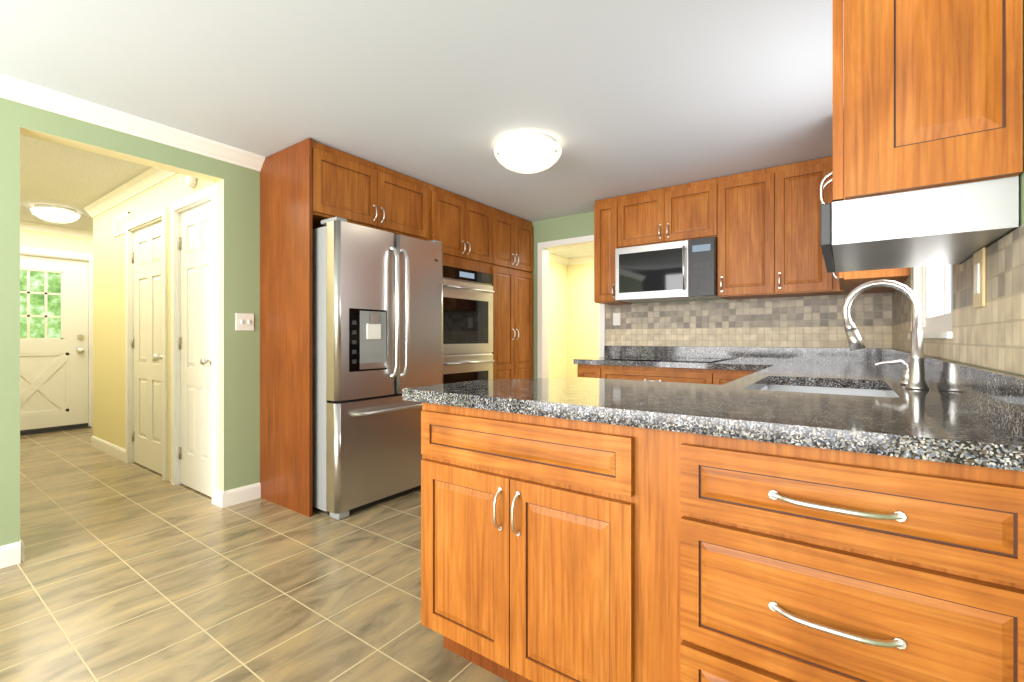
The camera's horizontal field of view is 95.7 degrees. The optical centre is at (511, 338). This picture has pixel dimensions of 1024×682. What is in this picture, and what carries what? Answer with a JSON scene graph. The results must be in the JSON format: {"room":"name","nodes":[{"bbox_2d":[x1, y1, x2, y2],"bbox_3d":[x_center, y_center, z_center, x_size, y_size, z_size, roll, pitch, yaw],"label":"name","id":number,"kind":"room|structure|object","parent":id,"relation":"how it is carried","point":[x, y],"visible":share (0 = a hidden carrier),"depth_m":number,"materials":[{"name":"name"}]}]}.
{"room":"kitchen","nodes":[
{"label":"kitchen","id":0,"kind":"room"},
{"bbox_2d":[20,229,92,253],"bbox_3d":[-5.303,-0.110,5.580,0.120,2.400,2.540,0,0,36],"label":"wall","id":1,"kind":"structure","parent":0,"point":[44,240],"depth_m":5.42,"materials":[{"name":"beige paint"}]},
{"bbox_2d":[20,255,90,435],"bbox_3d":[-5.454,0.073,5.325,0.152,2.033,0.910,0,0,36],"label":"door","id":2,"kind":"structure","parent":1,"relation":"in","point":[53,384],"depth_m":5.47,"materials":[{"name":"white wood"}]},
{"bbox_2d":[20,220,92,238],"bbox_3d":[-5.197,-1.268,5.559,0.076,0.085,2.210,0,0,36],"label":"crown molding","id":3,"kind":"structure","parent":1,"relation":"attached to","point":[25,225],"depth_m":5.39,"materials":[{"name":"white"}]},
{"bbox_2d":[20,246,92,427],"bbox_3d":[-5.468,0.030,5.335,0.136,2.120,1.050,0,0,36],"label":"door frame","id":4,"kind":"structure","parent":1,"relation":"attached to","point":[29,251],"depth_m":5.67,"materials":[{"name":"white wood"}]},
{"bbox_2d":[20,134,149,230],"bbox_3d":[-3.628,-1.360,4.381,4.240,0.100,2.540,0,0,36],"label":"ceiling","id":5,"kind":"structure","parent":0,"point":[76,179],"depth_m":3.75,"materials":[{"name":"white"}]},
{"bbox_2d":[30,204,79,222],"bbox_3d":[-4.593,-1.239,4.665,0.360,0.140,0.360,0,0,36],"label":"light","id":6,"kind":"object","parent":5,"relation":"attached to","point":[53,213],"visible":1,"depth_m":4.57,"materials":[{"name":"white glass"}]},
{"bbox_2d":[0,98,259,545],"bbox_3d":[-1.937,-0.070,2.998,0.120,2.320,5.820,0,0,36],"label":"wall","id":7,"kind":"structure","parent":0,"point":[238,351],"depth_m":2.88,"materials":[{"name":"green paint"}]},
{"bbox_2d":[0,539,23,568],"bbox_3d":[-2.979,1.039,1.428,0.014,0.102,2.054,0,0,36],"label":"baseboard","id":8,"kind":"structure","parent":7,"relation":"attached to","point":[11,554],"depth_m":2.22,"materials":[{"name":"white wood"}]},
{"bbox_2d":[0,74,264,171],"bbox_3d":[-2.626,-1.188,1.867,0.076,0.085,3.178,0,0,36],"label":"crown molding","id":9,"kind":"structure","parent":7,"relation":"attached to","point":[30,94],"depth_m":2.53,"materials":[{"name":"white"}]},
{"bbox_2d":[236,313,253,330],"bbox_3d":[-1.782,-0.110,3.096,0.016,0.116,0.116,0,0,36],"label":"switch plate","id":10,"kind":"object","parent":7,"relation":"attached to","point":[244,321],"visible":1,"depth_m":3.09,"materials":[{"name":"white plastic"}]},
{"bbox_2d":[260,138,427,240],"bbox_3d":[-1.187,-0.997,3.416,0.608,0.454,0.977,0,0,36],"label":"upper cabinet","id":11,"kind":"object","parent":7,"relation":"attached to","point":[308,185],"depth_m":3.06,"materials":[{"name":"brown wood"}]},
{"bbox_2d":[93,173,214,481],"bbox_3d":[-3.074,-0.110,3.935,2.820,2.400,0.120,0,0,36],"label":"wall","id":12,"kind":"structure","parent":0,"point":[108,337],"depth_m":4.29,"materials":[{"name":"beige paint"}]},
{"bbox_2d":[91,436,124,461],"bbox_3d":[-3.828,1.039,4.393,1.060,0.102,0.014,0,0,36],"label":"baseboard","id":13,"kind":"structure","parent":12,"relation":"attached to","point":[113,450],"depth_m":4.36,"materials":[{"name":"white wood"}]},
{"bbox_2d":[113,211,129,236],"bbox_3d":[-3.518,-1.025,4.173,0.420,0.170,0.008,0,0,36],"label":"air vent","id":14,"kind":"object","parent":12,"relation":"in","point":[120,221],"visible":0.94,"depth_m":4.19,"materials":[{"name":"white"}]},
{"bbox_2d":[83,167,176,217],"bbox_3d":[-3.131,-1.268,3.855,2.820,0.085,0.076,0,0,36],"label":"crown molding","id":15,"kind":"structure","parent":12,"relation":"attached to","point":[150,177],"depth_m":3.94,"materials":[{"name":"white"}]},
{"bbox_2d":[125,207,166,480],"bbox_3d":[-2.985,0.042,3.861,0.924,2.097,0.136,0,0,36],"label":"door frame","id":16,"kind":"structure","parent":12,"relation":"attached to","point":[160,214],"depth_m":4.04,"materials":[{"name":"white wood"}]},
{"bbox_2d":[132,221,161,473],"bbox_3d":[-3.016,0.072,3.824,0.798,2.016,0.107,0,0,36],"label":"hall door","id":17,"kind":"structure","parent":12,"relation":"in","point":[147,345],"depth_m":3.85,"materials":[{"name":"white wood"}]},
{"bbox_2d":[185,176,197,187],"bbox_3d":[-2.251,-1.120,3.246,0.124,0.124,0.041,0,0,36],"label":"smoke detector","id":18,"kind":"object","parent":12,"relation":"attached to","point":[191,182],"visible":0.54,"depth_m":3.22,"materials":[{"name":"white plastic"}]},
{"bbox_2d":[171,184,217,504],"bbox_3d":[-2.206,0.042,3.304,0.759,2.097,0.136,0,0,36],"label":"door frame","id":19,"kind":"structure","parent":12,"relation":"attached to","point":[199,198],"depth_m":3.44,"materials":[{"name":"white wood"}]},
{"bbox_2d":[179,201,211,496],"bbox_3d":[-2.237,0.072,3.266,0.633,2.016,0.107,0,0,36],"label":"hall door","id":20,"kind":"structure","parent":12,"relation":"in","point":[195,346],"depth_m":3.29,"materials":[{"name":"white wood"}]},
{"bbox_2d":[0,427,507,681],"bbox_3d":[-1.576,1.140,4.326,8.800,0.100,9.600,0,0,36],"label":"floor","id":21,"kind":"structure","parent":0,"point":[123,571],"depth_m":2.03,"materials":[{"name":"tile"}]},
{"bbox_2d":[312,217,442,519],"bbox_3d":[-1.064,0.179,3.330,0.848,1.822,0.913,0,0,36],"label":"fridge","id":22,"kind":"object","parent":21,"relation":"on","point":[377,321],"visible":0.83,"depth_m":2.94,"materials":[{"name":"grey metal"}]},
{"bbox_2d":[428,184,495,383],"bbox_3d":[-0.653,-0.067,4.139,0.634,2.314,0.820,0,0,36],"label":"tall cabinet","id":23,"kind":"object","parent":21,"relation":"on","point":[465,228],"depth_m":3.98,"materials":[{"name":"brown wood"}]},
{"bbox_2d":[496,209,532,378],"bbox_3d":[-0.213,-0.067,4.754,0.634,2.314,0.693,0,0,36],"label":"tall cabinet","id":24,"kind":"object","parent":21,"relation":"on","point":[514,234],"depth_m":4.59,"materials":[{"name":"brown wood"}]},
{"bbox_2d":[421,402,644,681],"bbox_3d":[0.194,0.652,1.595,0.810,0.876,0.631,0,0,36],"label":"base cabinet","id":25,"kind":"object","parent":21,"relation":"on","point":[559,550],"depth_m":1.30,"materials":[{"name":"brown wood"}]},
{"bbox_2d":[402,377,649,428],"bbox_3d":[0.197,0.194,1.675,0.862,0.040,0.785,0,0,36],"label":"countertop","id":26,"kind":"structure","parent":25,"relation":"on","point":[599,400],"depth_m":1.42,"materials":[{"name":"stone"}]},
{"bbox_2d":[577,364,592,377],"bbox_3d":[0.835,0.652,4.055,0.280,0.876,0.628,0,0,36],"label":"base cabinet","id":27,"kind":"object","parent":21,"relation":"on","point":[583,370],"depth_m":3.84,"materials":[{"name":"brown wood"}]},
{"bbox_2d":[593,365,700,383],"bbox_3d":[1.247,0.652,3.760,0.968,0.876,0.628,0,0,36],"label":"base cabinet","id":28,"kind":"object","parent":21,"relation":"on","point":[696,375],"depth_m":3.53,"materials":[{"name":"brown wood"}]},
{"bbox_2d":[574,346,633,365],"bbox_3d":[1.294,0.142,3.717,1.457,0.144,0.642,0,0,36],"label":"countertop","id":29,"kind":"structure","parent":28,"relation":"on","point":[613,355],"depth_m":4.02,"materials":[{"name":"stone"}]},
{"bbox_2d":[610,356,724,362],"bbox_3d":[1.251,0.170,3.741,0.760,0.008,0.500,0,0,36],"label":"cooktop","id":30,"kind":"object","parent":29,"relation":"in","point":[696,360],"depth_m":3.65,"materials":[{"name":"black glass"}]},
{"bbox_2d":[701,369,756,384],"bbox_3d":[1.709,0.652,3.429,0.405,0.876,0.628,0,0,36],"label":"base cabinet","id":31,"kind":"object","parent":21,"relation":"on","point":[708,376],"depth_m":3.23,"materials":[{"name":"brown wood"}]},
{"bbox_2d":[645,428,1023,681],"bbox_3d":[0.785,0.652,1.172,0.642,0.876,0.631,0,0,36],"label":"base cabinet","id":32,"kind":"object","parent":21,"relation":"on","point":[765,561],"depth_m":0.91,"materials":[{"name":"brown wood"}]},
{"bbox_2d":[634,279,1023,470],"bbox_3d":[1.465,0.109,2.138,0.660,0.639,3.012,0,0,36],"label":"countertop","id":33,"kind":"structure","parent":32,"relation":"on","point":[858,396],"depth_m":1.20,"materials":[{"name":"stone"}]},
{"bbox_2d":[841,279,928,389],"bbox_3d":[1.366,-0.018,1.711,0.242,0.384,0.215,0,0,36],"label":"faucet","id":34,"kind":"object","parent":33,"relation":"on","point":[915,377],"depth_m":1.62,"materials":[{"name":"silver metal"}]},
{"bbox_2d":[0,0,843,258],"bbox_3d":[0.346,-1.280,3.318,4.100,0.100,7.400,0,0,36],"label":"ceiling","id":35,"kind":"structure","parent":0,"point":[614,98],"depth_m":2.20,"materials":[{"name":"white paint"}]},
{"bbox_2d":[494,132,561,173],"bbox_3d":[0.101,-1.149,2.941,0.430,0.159,0.430,0,0,36],"label":"kitchen ceiling light","id":36,"kind":"object","parent":35,"relation":"attached to","point":[528,152],"visible":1,"depth_m":2.81,"materials":[{"name":"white glass"}]},
{"bbox_2d":[549,261,568,377],"bbox_3d":[0.174,-0.070,6.393,0.120,2.320,2.160,0,0,36],"label":"wall","id":37,"kind":"structure","parent":0,"point":[558,273],"depth_m":7.03,"materials":[{"name":"beige paint"}]},
{"bbox_2d":[549,253,568,264],"bbox_3d":[0.237,-1.188,6.312,0.076,0.085,2.100,0,0,36],"label":"crown molding","id":38,"kind":"structure","parent":37,"relation":"attached to","point":[564,260],"depth_m":6.95,"materials":[{"name":"white"}]},
{"bbox_2d":[569,263,598,376],"bbox_3d":[2.094,-0.070,6.446,3.300,2.320,0.120,0,0,36],"label":"wall","id":39,"kind":"structure","parent":0,"point":[573,320],"depth_m":7.10,"materials":[{"name":"beige paint"}]},
{"bbox_2d":[569,256,593,264],"bbox_3d":[2.061,-1.188,6.349,3.000,0.085,0.076,0,0,36],"label":"crown molding","id":40,"kind":"structure","parent":39,"relation":"attached to","point":[590,259],"depth_m":7.06,"materials":[{"name":"white"}]},
{"bbox_2d":[532,211,892,377],"bbox_3d":[1.259,-0.070,4.215,3.660,2.320,0.120,0,0,36],"label":"wall","id":41,"kind":"structure","parent":0,"point":[569,226],"depth_m":4.82,"materials":[{"name":"green paint"}]},
{"bbox_2d":[537,235,604,377],"bbox_3d":[0.577,0.046,4.620,0.754,2.087,0.016,0,0,36],"label":"door frame","id":42,"kind":"structure","parent":41,"relation":"attached to","point":[568,241],"depth_m":4.80,"materials":[{"name":"white wood"}]},
{"bbox_2d":[594,197,613,251],"bbox_3d":[0.936,-1.000,4.161,0.278,0.449,0.339,0,0,36],"label":"upper cabinet","id":43,"kind":"object","parent":41,"relation":"attached to","point":[604,208],"depth_m":4.05,"materials":[{"name":"brown wood"}]},
{"bbox_2d":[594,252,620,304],"bbox_3d":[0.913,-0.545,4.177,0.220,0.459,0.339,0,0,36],"label":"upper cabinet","id":44,"kind":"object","parent":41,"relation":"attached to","point":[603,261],"depth_m":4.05,"materials":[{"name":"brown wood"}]},
{"bbox_2d":[614,236,692,303],"bbox_3d":[1.232,-0.542,3.908,0.602,0.440,0.393,0,0,36],"label":"microwave","id":45,"kind":"object","parent":41,"relation":"attached to","point":[655,271],"depth_m":3.76,"materials":[{"name":"silver metal"}]},
{"bbox_2d":[614,180,705,247],"bbox_3d":[1.327,-1.000,3.881,0.800,0.449,0.339,0,0,36],"label":"upper cabinet","id":46,"kind":"object","parent":41,"relation":"attached to","point":[673,212],"depth_m":3.76,"materials":[{"name":"brown wood"}]},
{"bbox_2d":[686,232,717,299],"bbox_3d":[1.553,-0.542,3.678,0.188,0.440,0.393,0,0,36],"label":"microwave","id":47,"kind":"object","parent":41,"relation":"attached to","point":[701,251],"depth_m":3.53,"materials":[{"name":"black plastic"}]},
{"bbox_2d":[706,168,769,235],"bbox_3d":[1.784,-1.000,3.554,0.438,0.449,0.339,0,0,36],"label":"upper cabinet","id":48,"kind":"object","parent":41,"relation":"attached to","point":[737,204],"depth_m":3.43,"materials":[{"name":"brown wood"}]},
{"bbox_2d":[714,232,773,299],"bbox_3d":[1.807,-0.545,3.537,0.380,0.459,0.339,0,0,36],"label":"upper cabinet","id":49,"kind":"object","parent":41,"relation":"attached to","point":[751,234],"depth_m":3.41,"materials":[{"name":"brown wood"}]},
{"bbox_2d":[605,292,888,347],"bbox_3d":[1.738,-0.123,3.793,2.089,0.384,0.008,0,0,36],"label":"backsplash","id":50,"kind":"structure","parent":41,"relation":"attached to","point":[801,321],"depth_m":3.67,"materials":[{"name":"tile"}]},
{"bbox_2d":[613,313,619,324],"bbox_3d":[0.978,-0.180,4.327,0.072,0.116,0.007,0,0,36],"label":"electrical outlet plate","id":51,"kind":"object","parent":50,"relation":"attached to","point":[616,318],"visible":1,"depth_m":4.33,"materials":[{"name":"white plastic"}]},
{"bbox_2d":[770,224,829,297],"bbox_3d":[2.099,-0.545,3.328,0.337,0.459,0.339,0,0,36],"label":"upper cabinet","id":52,"kind":"object","parent":41,"relation":"attached to","point":[797,264],"depth_m":3.21,"materials":[{"name":"brown wood"}]},
{"bbox_2d":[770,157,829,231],"bbox_3d":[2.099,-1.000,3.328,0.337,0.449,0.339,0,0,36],"label":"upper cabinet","id":53,"kind":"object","parent":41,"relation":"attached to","point":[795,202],"depth_m":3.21,"materials":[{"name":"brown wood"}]},
{"bbox_2d":[830,156,832,203],"bbox_3d":[2.374,-1.000,3.132,0.339,0.449,0.339,0,0,36],"label":"upper cabinet","id":54,"kind":"object","parent":41,"relation":"attached to","point":[831,157],"depth_m":3.10,"materials":[{"name":"brown wood"}]},
{"bbox_2d":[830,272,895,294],"bbox_3d":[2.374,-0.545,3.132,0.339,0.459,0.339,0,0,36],"label":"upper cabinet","id":55,"kind":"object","parent":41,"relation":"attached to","point":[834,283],"depth_m":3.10,"materials":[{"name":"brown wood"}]},
{"bbox_2d":[896,0,1023,376],"bbox_3d":[1.039,-0.070,0.867,0.120,2.320,5.820,0,0,36],"label":"wall","id":56,"kind":"structure","parent":0,"point":[917,280],"depth_m":0.91,"materials":[{"name":"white paint"}]},
{"bbox_2d":[833,118,910,290],"bbox_3d":[2.078,-0.770,2.712,0.332,0.908,0.729,0,0,36],"label":"upper cabinet","id":57,"kind":"object","parent":56,"relation":"attached to","point":[850,280],"visible":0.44,"depth_m":2.46,"materials":[{"name":"brown wood"}]},
{"bbox_2d":[820,0,1022,272],"bbox_3d":[1.001,-0.720,1.208,0.331,1.008,0.570,0,0,36],"label":"upper cabinet","id":58,"kind":"object","parent":56,"relation":"attached to","point":[933,129],"visible":1,"depth_m":0.97,"materials":[{"name":"brown wood"}]},
{"bbox_2d":[908,265,951,337],"bbox_3d":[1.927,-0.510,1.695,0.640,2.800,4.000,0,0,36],"label":"kitchen window","id":59,"kind":"structure","parent":56,"relation":"in","point":[936,318],"depth_m":2.19,"materials":[{"name":"white glass"}]},
{"bbox_2d":[889,225,1023,375],"bbox_3d":[1.679,-0.470,1.873,0.009,1.079,3.200,0,0,36],"label":"backsplash","id":60,"kind":"structure","parent":56,"relation":"attached to","point":[990,335],"depth_m":1.08,"materials":[{"name":"tile"}]},
{"bbox_2d":[973,247,985,308],"bbox_3d":[1.137,-0.145,1.129,0.009,0.140,0.100,0,0,36],"label":"switch plate","id":61,"kind":"object","parent":60,"relation":"attached to","point":[979,278],"visible":0.98,"depth_m":1.11,"materials":[{"name":"brown plastic"}]},
{"label":"outside","id":62,"kind":"structure","parent":0,"visible":0},
{"bbox_2d":[20,270,60,337],"bbox_3d":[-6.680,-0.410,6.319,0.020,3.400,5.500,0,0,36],"label":"window","id":63,"kind":"structure","parent":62,"point":[37,304],"depth_m":6.46,"materials":[{"name":"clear glass"}]}
]}

